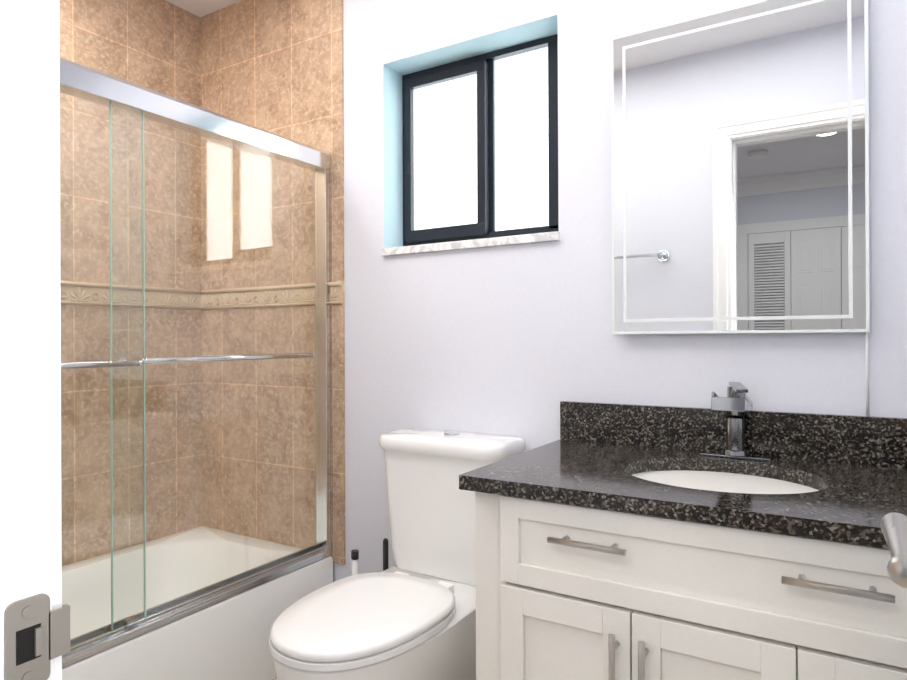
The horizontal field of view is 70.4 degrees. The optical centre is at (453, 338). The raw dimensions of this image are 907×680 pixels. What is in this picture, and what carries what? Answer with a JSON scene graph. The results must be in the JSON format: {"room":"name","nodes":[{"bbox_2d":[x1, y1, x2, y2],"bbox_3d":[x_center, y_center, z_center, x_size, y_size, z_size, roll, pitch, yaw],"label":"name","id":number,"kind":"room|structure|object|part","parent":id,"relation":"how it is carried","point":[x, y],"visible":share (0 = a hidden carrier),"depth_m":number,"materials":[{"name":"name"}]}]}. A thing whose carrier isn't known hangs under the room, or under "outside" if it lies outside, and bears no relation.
{"room":"bathroom","nodes":[
{"label":"bathroom","id":0,"kind":"room"},
{"bbox_2d":[166,0,241,16],"bbox_3d":[-0.625,-1.399,-0.069,3.860,0.100,4.670,0,0,32],"label":"ceiling","id":1,"kind":"structure","parent":0,"point":[200,8],"depth_m":2.60,"materials":[{"name":"white paint"}]},
{"bbox_2d":[333,0,906,581],"bbox_3d":[0.113,-0.130,2.104,2.830,2.440,0.200,0,0,32],"label":"wall","id":2,"kind":"structure","parent":0,"point":[523,340],"depth_m":1.91,"materials":[{"name":"paint"}]},
{"bbox_2d":[381,231,559,255],"bbox_3d":[0.075,-0.295,2.100,0.644,0.026,0.182,0,0,32],"label":"window sill","id":3,"kind":"structure","parent":2,"relation":"attached to","point":[491,242],"depth_m":2.00,"materials":[{"name":"stone"}]},
{"bbox_2d":[402,34,558,245],"bbox_3d":[0.097,-0.624,2.140,0.638,0.632,0.064,0,0,32],"label":"window","id":4,"kind":"structure","parent":2,"relation":"in","point":[480,146],"depth_m":2.12,"materials":[{"name":"grey metal"}]},
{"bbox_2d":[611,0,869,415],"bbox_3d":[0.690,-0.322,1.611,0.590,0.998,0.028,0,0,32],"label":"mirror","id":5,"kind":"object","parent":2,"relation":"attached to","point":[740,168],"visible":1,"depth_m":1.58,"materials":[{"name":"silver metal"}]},
{"bbox_3d":[0.943,0.066,1.466,0.008,0.220,0.006,0,0,32],"label":"cord","id":6,"kind":"part","parent":5,"relation":"part of","materials":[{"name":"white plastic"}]},
{"bbox_2d":[880,512,906,588],"bbox_3d":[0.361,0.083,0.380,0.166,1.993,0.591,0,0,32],"label":"door handle","id":7,"kind":"object","parent":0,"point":[893,526],"depth_m":0.56,"materials":[{"name":"silver metal"}]},
{"bbox_3d":[-0.614,1.141,-0.071,3.860,0.100,4.670,0,0,32],"label":"floor","id":8,"kind":"structure","parent":0,"visible":0},
{"bbox_2d":[60,57,332,679],"bbox_3d":[-1.123,0.214,1.852,0.761,1.762,1.501,0,0,32],"label":"bathtub","id":9,"kind":"object","parent":8,"relation":"on","point":[202,603],"visible":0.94,"depth_m":1.95,"materials":[{"name":"white ceramic"}]},
{"bbox_2d":[351,549,358,575],"bbox_3d":[-0.334,0.906,2.181,0.124,0.372,0.124,0,0,32],"label":"plunger","id":10,"kind":"object","parent":8,"relation":"on","point":[354,555],"visible":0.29,"depth_m":2.17,"materials":[{"name":"white plastic"}]},
{"bbox_2d":[383,538,387,570],"bbox_3d":[-0.221,0.873,2.106,0.096,0.437,0.096,0,0,32],"label":"toilet brush","id":11,"kind":"object","parent":8,"relation":"on","point":[385,553],"visible":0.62,"depth_m":2.10,"materials":[{"name":"black plastic"}]},
{"bbox_2d":[269,428,525,679],"bbox_3d":[-0.150,0.688,1.695,0.426,0.806,0.766,0,0,32],"label":"toilet","id":12,"kind":"object","parent":8,"relation":"on","point":[411,615],"visible":0.94,"depth_m":1.68,"materials":[{"name":"white ceramic"}]},
{"bbox_3d":[-0.216,0.677,1.588,0.372,0.040,0.515,0,0,32],"label":"seat","id":13,"kind":"part","parent":12,"relation":"part of","materials":[{"name":"white plastic"}]},
{"bbox_2d":[459,382,906,679],"bbox_3d":[0.591,0.597,1.337,1.012,0.981,0.600,0,0,32],"label":"bathroom vanity","id":14,"kind":"object","parent":8,"relation":"on","point":[733,535],"visible":1,"depth_m":1.22,"materials":[{"name":"paint"}]},
{"bbox_2d":[459,401,906,548],"bbox_3d":[0.595,0.248,1.345,1.012,0.138,0.582,0,0,32],"label":"countertop","id":15,"kind":"structure","parent":14,"relation":"on","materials":[{"name":"stone"}]},
{"bbox_2d":[700,382,771,460],"bbox_3d":[0.662,0.197,1.523,0.156,0.180,0.148,0,0,32],"label":"faucet","id":16,"kind":"object","parent":15,"relation":"on","point":[730,430],"depth_m":1.56,"materials":[{"name":"silver metal"}]},
{"bbox_3d":[-0.050,-0.131,0.226,3.200,2.440,0.120,0,0,32],"label":"wall","id":17,"kind":"structure","parent":0,"visible":0},
{"bbox_2d":[0,0,61,679],"bbox_3d":[-0.054,0.047,0.228,0.750,2.085,0.164,0,0,32],"label":"door frame","id":18,"kind":"structure","parent":17,"relation":"attached to","point":[30,435],"depth_m":0.42,"materials":[{"name":"white paint"}]},
{"bbox_2d":[4,593,69,679],"bbox_3d":[-0.275,0.200,0.427,0.006,0.060,0.040,0,0,27],"label":"strike plate","id":19,"kind":"object","parent":18,"relation":"attached to","point":[36,635],"visible":1,"depth_m":0.42,"materials":[{"name":"silver metal"}]},
{"bbox_3d":[-1.533,-0.123,2.033,0.100,2.440,1.645,0,0,32],"label":"wall","id":20,"kind":"structure","parent":0,"visible":0},
{"bbox_2d":[59,0,345,566],"bbox_3d":[-1.118,-0.267,1.854,0.777,2.155,1.515,0,0,32],"label":"tile wall","id":21,"kind":"structure","parent":20,"relation":"attached to","point":[274,66],"depth_m":2.46,"materials":[{"name":"tile"}]},
{"bbox_2d":[60,281,344,309],"bbox_3d":[-1.117,-0.159,1.848,0.803,0.079,1.525,0,0,32],"label":"trim","id":22,"kind":"structure","parent":20,"relation":"attached to","point":[336,293],"depth_m":2.44,"materials":[{"name":"beige tile"}]}
]}

